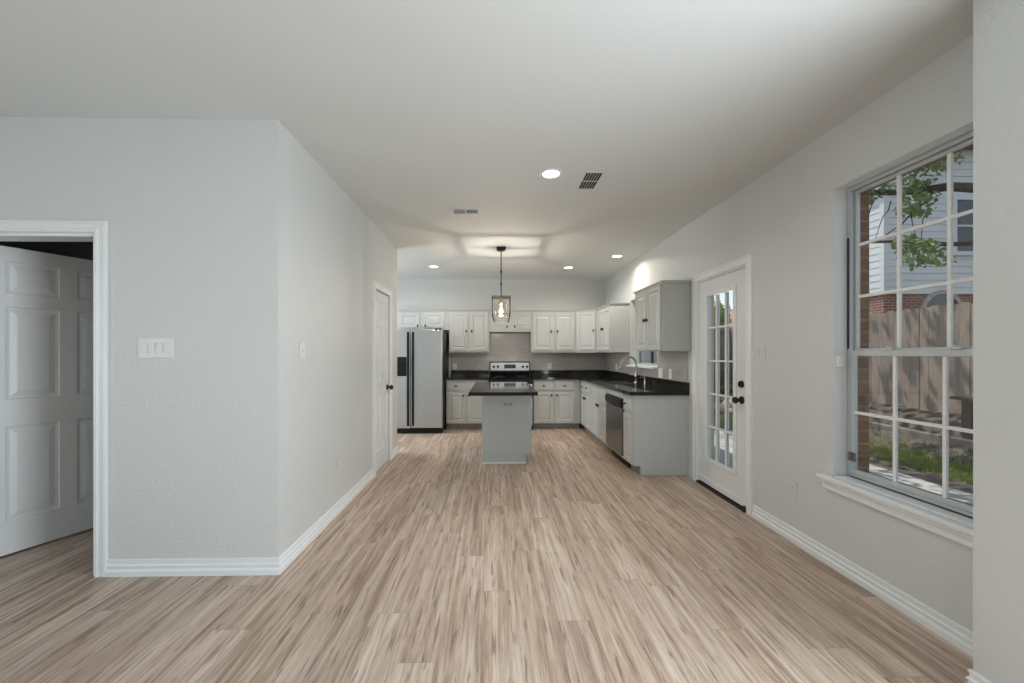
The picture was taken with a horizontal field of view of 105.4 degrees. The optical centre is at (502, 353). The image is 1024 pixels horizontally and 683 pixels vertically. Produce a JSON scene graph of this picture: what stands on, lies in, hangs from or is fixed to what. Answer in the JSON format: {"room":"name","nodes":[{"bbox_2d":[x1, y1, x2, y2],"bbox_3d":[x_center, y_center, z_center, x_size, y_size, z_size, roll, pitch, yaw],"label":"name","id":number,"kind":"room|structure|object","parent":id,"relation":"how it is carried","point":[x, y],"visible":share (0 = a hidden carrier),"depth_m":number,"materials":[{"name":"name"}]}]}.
{"room":"open-plan kitchen","nodes":[
{"label":"open-plan kitchen","id":0,"kind":"room"},
{"bbox_2d":[0,241,92,260],"bbox_3d":[-3.619,-0.040,3.130,2.690,2.740,1.395,0,0,-1],"label":"wall","id":1,"kind":"structure","parent":0,"point":[82,250],"depth_m":3.71,"materials":[{"name":"paint"}]},
{"bbox_2d":[0,117,288,558],"bbox_3d":[-3.154,-0.040,2.382,3.590,2.740,0.120,0,0,-1],"label":"wall","id":2,"kind":"structure","parent":0,"point":[196,211],"depth_m":2.35,"materials":[{"name":"paint"}]},
{"bbox_2d":[0,245,92,556],"bbox_3d":[-3.119,0.308,2.838,0.112,2.020,0.877,0,0,21],"label":"door","id":3,"kind":"structure","parent":2,"relation":"in","point":[46,299],"depth_m":2.71,"materials":[{"name":"paint"}]},
{"bbox_2d":[0,220,107,576],"bbox_3d":[-2.878,0.270,2.377,1.022,2.120,0.140,0,0,-1],"label":"door frame","id":4,"kind":"structure","parent":2,"relation":"attached to","point":[99,228],"depth_m":2.32,"materials":[{"name":"paint"}]},
{"bbox_2d":[138,338,173,357],"bbox_3d":[-2.073,-0.033,2.337,0.206,0.114,0.012,0,0,-1],"label":"light switch","id":5,"kind":"object","parent":2,"relation":"attached to","point":[147,347],"visible":1,"depth_m":2.33,"materials":[{"name":"plastic"}]},
{"bbox_2d":[289,132,396,546],"bbox_3d":[-1.448,-0.040,3.849,0.120,2.740,2.745,0,0,-1],"label":"wall","id":6,"kind":"structure","parent":0,"point":[336,252],"depth_m":3.07,"materials":[{"name":"paint"}]},
{"bbox_2d":[105,469,373,576],"bbox_3d":[-1.871,1.281,3.241,1.026,0.098,1.823,0,0,-1],"label":"baseboard","id":7,"kind":"structure","parent":6,"relation":"attached to","point":[258,565],"depth_m":2.34,"materials":[{"name":"paint"}]},
{"bbox_2d":[299,341,304,358],"bbox_3d":[-1.356,-0.022,2.644,0.016,0.118,0.075,0,0,-1],"label":"light switch","id":8,"kind":"object","parent":6,"relation":"attached to","point":[301,344],"visible":1,"depth_m":2.63,"materials":[{"name":"plastic"}]},
{"bbox_2d":[373,280,391,477],"bbox_3d":[-1.392,0.273,4.543,0.020,2.115,0.740,0,0,-1],"label":"door frame","id":9,"kind":"structure","parent":6,"relation":"attached to","point":[376,285],"depth_m":4.27,"materials":[{"name":"paint"}]},
{"bbox_2d":[376,291,392,471],"bbox_3d":[-1.393,0.308,4.541,0.112,2.020,0.581,0,0,-1],"label":"door","id":10,"kind":"structure","parent":6,"relation":"in","point":[382,386],"depth_m":4.54,"materials":[{"name":"paint"}]},
{"bbox_2d":[0,0,972,279],"bbox_3d":[-1.323,-1.470,1.874,7.230,0.120,11.400,0,0,-1],"label":"ceiling","id":11,"kind":"structure","parent":0,"point":[417,110],"depth_m":2.04,"materials":[{"name":"paint"}]},
{"bbox_2d":[447,207,483,214],"bbox_3d":[-0.368,-1.405,3.863,0.350,0.010,0.200,0,0,-1],"label":"ceiling vent","id":12,"kind":"object","parent":11,"relation":"in","point":[451,210],"visible":1,"depth_m":3.85,"materials":[{"name":"metal"}]},
{"bbox_2d":[492,247,510,322],"bbox_3d":[-0.024,-0.913,5.201,0.248,0.992,0.248,0,0,-1],"label":"pendant lamp","id":13,"kind":"object","parent":11,"relation":"hanging from","point":[501,249],"visible":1,"depth_m":5.20,"materials":[{"name":"black metal"}]},
{"bbox_2d":[539,168,562,178],"bbox_3d":[0.377,-1.406,3.055,0.184,0.006,0.184,0,0,-1],"label":"recessed light","id":14,"kind":"object","parent":11,"relation":"in","point":[550,173],"visible":1,"depth_m":3.05,"materials":[{"name":"paint"}]},
{"bbox_2d":[566,170,610,190],"bbox_3d":[0.691,-1.405,3.185,0.290,0.008,0.370,0,0,-1],"label":"ceiling vent","id":15,"kind":"object","parent":11,"relation":"in","point":[581,180],"visible":1,"depth_m":3.17,"materials":[{"name":"metal"}]},
{"bbox_2d":[611,254,623,257],"bbox_3d":[1.651,-1.406,5.640,0.184,0.006,0.184,0,0,-1],"label":"recessed light","id":16,"kind":"object","parent":11,"relation":"in","point":[617,255],"visible":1,"depth_m":5.64,"materials":[{"name":"paint"}]},
{"bbox_2d":[0,423,972,682],"bbox_3d":[-1.422,1.390,1.822,7.030,0.120,11.300,0,0,-1],"label":"floor","id":17,"kind":"structure","parent":0,"point":[568,563],"depth_m":2.06,"materials":[{"name":"brown wood"}]},
{"bbox_2d":[397,329,448,432],"bbox_3d":[-1.465,0.458,6.854,0.919,1.744,0.915,0,0,-1],"label":"refrigerator","id":18,"kind":"object","parent":17,"relation":"on","point":[422,355],"visible":0.85,"depth_m":6.45,"materials":[{"name":"grey metal"}]},
{"bbox_2d":[446,379,488,428],"bbox_3d":[-0.625,0.892,7.072,0.738,0.873,0.628,0,0,-1],"label":"base cabinet","id":19,"kind":"object","parent":17,"relation":"on","point":[463,411],"visible":0.66,"depth_m":6.79,"materials":[{"name":"paint"}]},
{"bbox_2d":[446,370,488,379],"bbox_3d":[-0.628,0.385,7.075,0.742,0.138,0.622,0,0,-1],"label":"countertop","id":20,"kind":"structure","parent":19,"relation":"on","point":[455,374],"depth_m":7.36,"materials":[{"name":"stone"}]},
{"bbox_2d":[482,396,531,463],"bbox_3d":[0.054,0.893,5.189,0.632,0.871,0.957,0,0,-1],"label":"kitchen island","id":21,"kind":"object","parent":17,"relation":"on","point":[506,431],"visible":0.77,"depth_m":4.72,"materials":[{"name":"grey paint"}]},
{"bbox_2d":[469,382,537,395],"bbox_3d":[-0.010,0.435,4.946,0.744,0.038,1.520,0,0,-1],"label":"island countertop","id":22,"kind":"structure","parent":21,"relation":"on","point":[479,388],"depth_m":4.51,"materials":[{"name":"stone"}]},
{"bbox_2d":[502,402,513,406],"bbox_3d":[0.063,0.614,4.713,0.140,0.062,0.008,0,0,-1],"label":"wall outlet","id":23,"kind":"object","parent":21,"relation":"attached to","point":[504,404],"visible":1,"depth_m":4.71,"materials":[{"name":"grey paint"}]},
{"bbox_2d":[489,361,532,429],"bbox_3d":[0.135,0.740,7.031,0.760,1.179,0.726,0,0,-1],"label":"range","id":24,"kind":"object","parent":17,"relation":"on","point":[500,371],"visible":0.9,"depth_m":7.30,"materials":[{"name":"silver metal"}]},
{"bbox_2d":[489,375,532,378],"bbox_3d":[0.135,0.422,7.022,0.760,0.021,0.635,0,0,-1],"label":"cooktop","id":25,"kind":"object","parent":24,"relation":"in","point":[491,376],"depth_m":6.71,"materials":[{"name":"black glass"}]},
{"bbox_2d":[529,384,532,414],"bbox_3d":[0.141,0.800,6.713,0.744,0.540,0.090,0,0,-1],"label":"oven","id":26,"kind":"object","parent":24,"relation":"in","point":[531,385],"depth_m":6.73,"materials":[{"name":"silver metal"}]},
{"bbox_2d":[533,380,579,428],"bbox_3d":[0.941,0.892,7.104,0.832,0.873,0.628,0,0,-1],"label":"base cabinet","id":27,"kind":"object","parent":17,"relation":"on","point":[557,402],"visible":0.9,"depth_m":6.83,"materials":[{"name":"paint"}]},
{"bbox_2d":[530,370,688,395],"bbox_3d":[1.268,0.385,5.818,1.443,0.138,3.212,0,0,-1],"label":"countertop","id":28,"kind":"structure","parent":27,"relation":"on","point":[653,386],"depth_m":5.52,"materials":[{"name":"stone"}]},
{"bbox_2d":[603,381,633,383],"bbox_3d":[1.672,0.532,5.610,0.366,0.215,0.706,0,0,-1],"label":"sink","id":29,"kind":"object","parent":28,"relation":"in","point":[610,382],"visible":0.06,"depth_m":5.96,"materials":[{"name":"silver metal"}]},
{"bbox_2d":[618,356,637,382],"bbox_3d":[1.801,0.225,5.638,0.290,0.381,0.121,0,0,-1],"label":"faucet","id":30,"kind":"object","parent":28,"relation":"on","point":[635,374],"visible":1,"depth_m":5.60,"materials":[{"name":"silver metal"}]},
{"bbox_2d":[581,380,596,438],"bbox_3d":[1.651,0.892,6.439,0.653,0.873,0.786,0,0,-1],"label":"base cabinet","id":31,"kind":"object","parent":17,"relation":"on","point":[586,396],"visible":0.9,"depth_m":6.35,"materials":[{"name":"paint"}]},
{"bbox_2d":[591,384,611,451],"bbox_3d":[1.667,0.894,5.619,0.653,0.869,0.846,0,0,-1],"label":"base cabinet","id":32,"kind":"object","parent":17,"relation":"on","point":[598,402],"visible":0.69,"depth_m":5.60,"materials":[{"name":"paint"}]},
{"bbox_2d":[605,389,628,467],"bbox_3d":[1.655,0.893,4.864,0.599,0.870,0.646,0,0,-1],"label":"dishwasher","id":33,"kind":"object","parent":17,"relation":"on","point":[614,409],"visible":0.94,"depth_m":4.81,"materials":[{"name":"metal"}]},
{"bbox_2d":[623,394,687,474],"bbox_3d":[1.692,0.892,4.392,0.653,0.873,0.281,0,0,-1],"label":"base cabinet","id":34,"kind":"object","parent":17,"relation":"on","point":[655,427],"visible":0.98,"depth_m":4.25,"materials":[{"name":"paint"}]},
{"bbox_2d":[696,480,745,512],"bbox_3d":[2.084,1.304,3.651,0.165,0.051,0.797,0,0,-1],"label":"threshold","id":35,"kind":"object","parent":17,"relation":"on","point":[742,508],"visible":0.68,"depth_m":3.58,"materials":[{"name":"black metal"}]},
{"bbox_2d":[397,279,605,422],"bbox_3d":[-0.646,-0.040,7.463,5.650,2.740,0.150,0,0,-1],"label":"wall","id":36,"kind":"structure","parent":0,"point":[412,294],"depth_m":7.40,"materials":[{"name":"paint"}]},
{"bbox_2d":[397,310,448,330],"bbox_3d":[-1.457,-0.608,7.185,0.956,0.362,0.368,0,0,-1],"label":"upper cabinet","id":37,"kind":"object","parent":36,"relation":"attached to","point":[406,319],"visible":0.96,"depth_m":7.04,"materials":[{"name":"paint"}]},
{"bbox_2d":[449,310,489,352],"bbox_3d":[-0.613,-0.404,7.202,0.728,0.771,0.368,0,0,-1],"label":"upper cabinet","id":38,"kind":"object","parent":36,"relation":"attached to","point":[469,332],"visible":0.98,"depth_m":7.05,"materials":[{"name":"paint"}]},
{"bbox_2d":[489,310,530,332],"bbox_3d":[0.130,-0.592,7.217,0.755,0.394,0.368,0,0,-1],"label":"upper cabinet","id":39,"kind":"object","parent":36,"relation":"attached to","point":[520,320],"visible":0.98,"depth_m":7.07,"materials":[{"name":"paint"}]},
{"bbox_2d":[450,333,604,369],"bbox_3d":[0.477,-0.037,7.406,2.943,0.705,0.009,0,0,-1],"label":"tile","id":40,"kind":"structure","parent":36,"relation":"attached to","point":[503,346],"depth_m":7.40,"materials":[{"name":"white tile"}]},
{"bbox_2d":[530,310,575,352],"bbox_3d":[0.916,-0.404,7.233,0.813,0.771,0.368,0,0,-1],"label":"upper cabinet","id":41,"kind":"object","parent":36,"relation":"attached to","point":[552,331],"visible":0.98,"depth_m":7.08,"materials":[{"name":"paint"}]},
{"bbox_2d":[576,309,611,352],"bbox_3d":[1.638,-0.404,7.141,0.649,0.771,0.581,0,0,-1],"label":"upper cabinet","id":42,"kind":"object","parent":36,"relation":"attached to","point":[586,319],"visible":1,"depth_m":6.97,"materials":[{"name":"paint"}]},
{"bbox_2d":[606,34,972,631],"bbox_3d":[2.084,-0.040,4.368,0.125,2.740,6.150,0,0,-1],"label":"wall","id":43,"kind":"structure","parent":0,"point":[783,217],"depth_m":2.61,"materials":[{"name":"paint"}]},
{"bbox_2d":[597,303,629,351],"bbox_3d":[1.801,-0.404,6.485,0.351,0.771,0.820,0,0,-1],"label":"upper cabinet","id":44,"kind":"object","parent":43,"relation":"attached to","point":[613,319],"visible":1,"depth_m":6.10,"materials":[{"name":"paint"}]},
{"bbox_2d":[626,351,657,368],"bbox_3d":[2.028,-0.308,5.567,0.191,1.020,1.050,0,0,-1],"label":"window","id":45,"kind":"structure","parent":43,"relation":"in","point":[641,365],"depth_m":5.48,"materials":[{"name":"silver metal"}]},
{"bbox_2d":[605,352,687,381],"bbox_3d":[1.987,0.149,5.843,0.009,0.331,3.172,0,0,-1],"label":"tile","id":46,"kind":"structure","parent":43,"relation":"attached to","point":[676,361],"depth_m":4.89,"materials":[{"name":"white tile"}]},
{"bbox_2d":[658,368,662,377],"bbox_3d":[1.996,0.248,4.941,0.007,0.118,0.115,0,0,-1],"label":"wall outlet","id":47,"kind":"object","parent":46,"relation":"attached to","point":[660,371],"visible":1,"depth_m":4.93,"materials":[{"name":"white plastic"}]},
{"bbox_2d":[669,369,671,378],"bbox_3d":[1.999,0.242,4.666,0.012,0.118,0.072,0,0,-1],"label":"light switch","id":48,"kind":"object","parent":46,"relation":"attached to","point":[670,370],"visible":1,"depth_m":4.65,"materials":[{"name":"white plastic"}]},
{"bbox_2d":[633,280,690,350],"bbox_3d":[1.837,-0.406,4.595,0.355,0.759,0.836,0,0,-1],"label":"upper cabinet","id":49,"kind":"object","parent":43,"relation":"attached to","point":[662,308],"visible":1,"depth_m":4.21,"materials":[{"name":"grey paint"}]},
{"bbox_2d":[698,268,744,505],"bbox_3d":[2.032,0.288,3.660,0.121,2.035,0.793,0,0,-1],"label":"door","id":50,"kind":"structure","parent":43,"relation":"in","point":[728,481],"depth_m":3.60,"materials":[{"name":"paint"}]},
{"bbox_2d":[692,253,752,515],"bbox_3d":[2.109,0.303,3.664,0.186,2.253,0.974,0,0,-1],"label":"door frame","id":51,"kind":"structure","parent":43,"relation":"attached to","point":[747,260],"depth_m":3.45,"materials":[{"name":"paint"}]},
{"bbox_2d":[755,345,764,359],"bbox_3d":[2.041,-0.010,3.100,0.012,0.118,0.118,0,0,-1],"label":"light switch","id":52,"kind":"object","parent":43,"relation":"attached to","point":[759,349],"visible":1,"depth_m":3.10,"materials":[{"name":"white plastic"}]},
{"bbox_2d":[788,480,796,499],"bbox_3d":[2.050,0.965,2.762,0.008,0.115,0.072,0,0,-1],"label":"wall outlet","id":53,"kind":"object","parent":43,"relation":"attached to","point":[792,486],"visible":1,"depth_m":2.76,"materials":[{"name":"white plastic"}]},
{"bbox_2d":[752,505,991,682],"bbox_3d":[1.934,1.281,2.103,0.268,0.098,2.147,0,0,-1],"label":"baseboard","id":54,"kind":"structure","parent":43,"relation":"attached to","point":[949,630],"depth_m":2.10,"materials":[{"name":"paint"}]},
{"bbox_2d":[816,121,972,548],"bbox_3d":[2.108,-0.086,2.027,0.174,1.882,0.967,0,0,-1],"label":"window","id":55,"kind":"structure","parent":43,"relation":"in","point":[846,202],"depth_m":2.15,"materials":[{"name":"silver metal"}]},
{"bbox_2d":[836,356,844,366],"bbox_3d":[2.098,0.050,2.425,0.038,0.070,0.019,0,0,-1],"label":"sensor","id":56,"kind":"object","parent":55,"relation":"attached to","point":[840,360],"visible":1,"depth_m":2.42,"materials":[{"name":"white plastic"}]},
{"bbox_2d":[639,144,972,505],"bbox_3d":[2.247,-0.045,1.921,0.100,3.050,11.350,0,0,-1],"label":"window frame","id":57,"kind":"structure","parent":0,"point":[863,361],"depth_m":2.43,"materials":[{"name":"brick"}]},
{"bbox_2d":[973,0,1023,682],"bbox_3d":[2.068,-0.040,-1.118,0.370,2.740,5.280,0,0,-1],"label":"wall","id":58,"kind":"structure","parent":0,"point":[998,25],"depth_m":1.44,"materials":[{"name":"paint"}]},
{"bbox_3d":[-2.420,-0.040,5.142,1.770,2.740,0.120,0,0,-1],"label":"wall","id":59,"kind":"structure","parent":0,"visible":0},
{"bbox_2d":[392,445,398,458],"bbox_3d":[-2.299,1.281,5.064,1.808,0.098,0.318,0,0,-1],"label":"baseboard","id":60,"kind":"structure","parent":59,"relation":"attached to","point":[395,451],"depth_m":5.07,"materials":[{"name":"paint"}]},
{"label":"outside","id":61,"kind":"structure","parent":0,"visible":0},
{"bbox_2d":[714,397,972,494],"bbox_3d":[15.921,1.190,12.325,27.665,0.584,40.000,0,0,-1],"label":"ground","id":62,"kind":"structure","parent":61,"point":[874,408],"depth_m":5.77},
{"bbox_2d":[714,402,723,413],"bbox_3d":[5.236,1.364,9.595,0.413,0.328,0.331,0,0,-1],"label":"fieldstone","id":63,"kind":"object","parent":62,"relation":"on","point":[721,406],"visible":0.3,"depth_m":9.47,"materials":[{"name":"beige stone"}]},
{"bbox_2d":[714,327,732,394],"bbox_3d":[4.615,0.348,11.650,4.500,2.325,0.204,0,0,-1],"label":"fence","id":64,"kind":"object","parent":62,"relation":"on","point":[722,330],"visible":0.05,"depth_m":11.63,"materials":[{"name":"brown wood"}]},
{"bbox_2d":[714,301,732,325],"bbox_3d":[8.760,-0.412,16.932,1.889,3.880,2.171,0,0,-43],"label":"tree","id":65,"kind":"object","parent":62,"relation":"on","point":[722,309],"visible":0.18,"depth_m":16.28,"materials":[{"name":"green plant"}]},
{"bbox_2d":[714,376,732,399],"bbox_3d":[6.384,1.050,11.041,0.779,0.859,0.742,0,0,-1],"label":"shrub","id":66,"kind":"object","parent":62,"relation":"on","point":[722,388],"visible":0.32,"depth_m":10.93,"materials":[{"name":"green plant"}]},
{"bbox_2d":[714,414,732,426],"bbox_3d":[4.734,1.250,8.470,3.468,0.459,1.324,0,0,-1],"label":"grass","id":67,"kind":"structure","parent":62,"relation":"on","point":[722,420],"depth_m":8.31,"materials":[{"name":"green plant"}]},
{"bbox_2d":[723,309,732,327],"bbox_3d":[12.247,-0.520,22.503,6.600,4.100,4.500,0,0,-1],"label":"house","id":68,"kind":"structure","parent":62,"relation":"on","point":[731,311],"depth_m":21.86,"materials":[{"name":"white"}]},
{"bbox_2d":[723,399,732,409],"bbox_3d":[5.742,1.342,9.731,0.390,0.464,0.370,0,0,-44],"label":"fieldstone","id":69,"kind":"object","parent":62,"relation":"on","point":[730,400],"visible":0.12,"depth_m":9.65,"materials":[{"name":"beige stone"}]},
{"bbox_2d":[731,302,972,414],"bbox_3d":[6.954,0.180,6.117,0.160,1.900,10.950,0,0,-1],"label":"fence","id":70,"kind":"object","parent":62,"relation":"on","point":[919,377],"visible":0.23,"depth_m":6.41,"materials":[{"name":"brown wood"}]},
{"bbox_2d":[869,151,972,271],"bbox_3d":[4.662,-2.426,6.370,5.381,7.504,8.902,0,0,-1],"label":"shade tree","id":71,"kind":"object","parent":62,"relation":"on","point":[912,245],"visible":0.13,"depth_m":5.04,"materials":[{"name":"green plant"}]},
{"bbox_2d":[869,146,972,313],"bbox_3d":[15.327,-3.470,13.388,9.810,10.000,5.050,0,0,-1],"label":"house","id":72,"kind":"structure","parent":62,"relation":"on","point":[882,259],"depth_m":11.26,"materials":[{"name":"brick"}]},
{"bbox_2d":[869,430,972,484],"bbox_3d":[5.673,1.356,5.738,1.099,0.248,4.011,0,0,-1],"label":"grass","id":73,"kind":"structure","parent":62,"relation":"on","point":[914,459],"depth_m":5.21,"materials":[{"name":"green plant"}]},
{"bbox_2d":[869,421,972,448],"bbox_3d":[6.291,1.230,5.428,0.110,0.120,3.400,0,0,0],"label":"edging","id":74,"kind":"object","parent":62,"relation":"on","point":[956,441],"visible":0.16,"depth_m":5.78,"materials":[{"name":"grey concrete"}]},
{"bbox_2d":[949,396,972,437],"bbox_3d":[6.530,0.907,4.893,0.335,0.605,1.320,0,0,-1],"label":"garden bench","id":75,"kind":"object","parent":62,"relation":"on","point":[966,401],"visible":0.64,"depth_m":5.38,"materials":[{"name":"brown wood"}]},
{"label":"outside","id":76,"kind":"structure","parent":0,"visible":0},
{"bbox_2d":[714,431,972,504],"bbox_3d":[3.584,1.538,1.690,2.564,0.185,11.235,0,0,-1],"label":"path","id":77,"kind":"structure","parent":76,"point":[929,486],"depth_m":4.51,"materials":[{"name":"concrete"}]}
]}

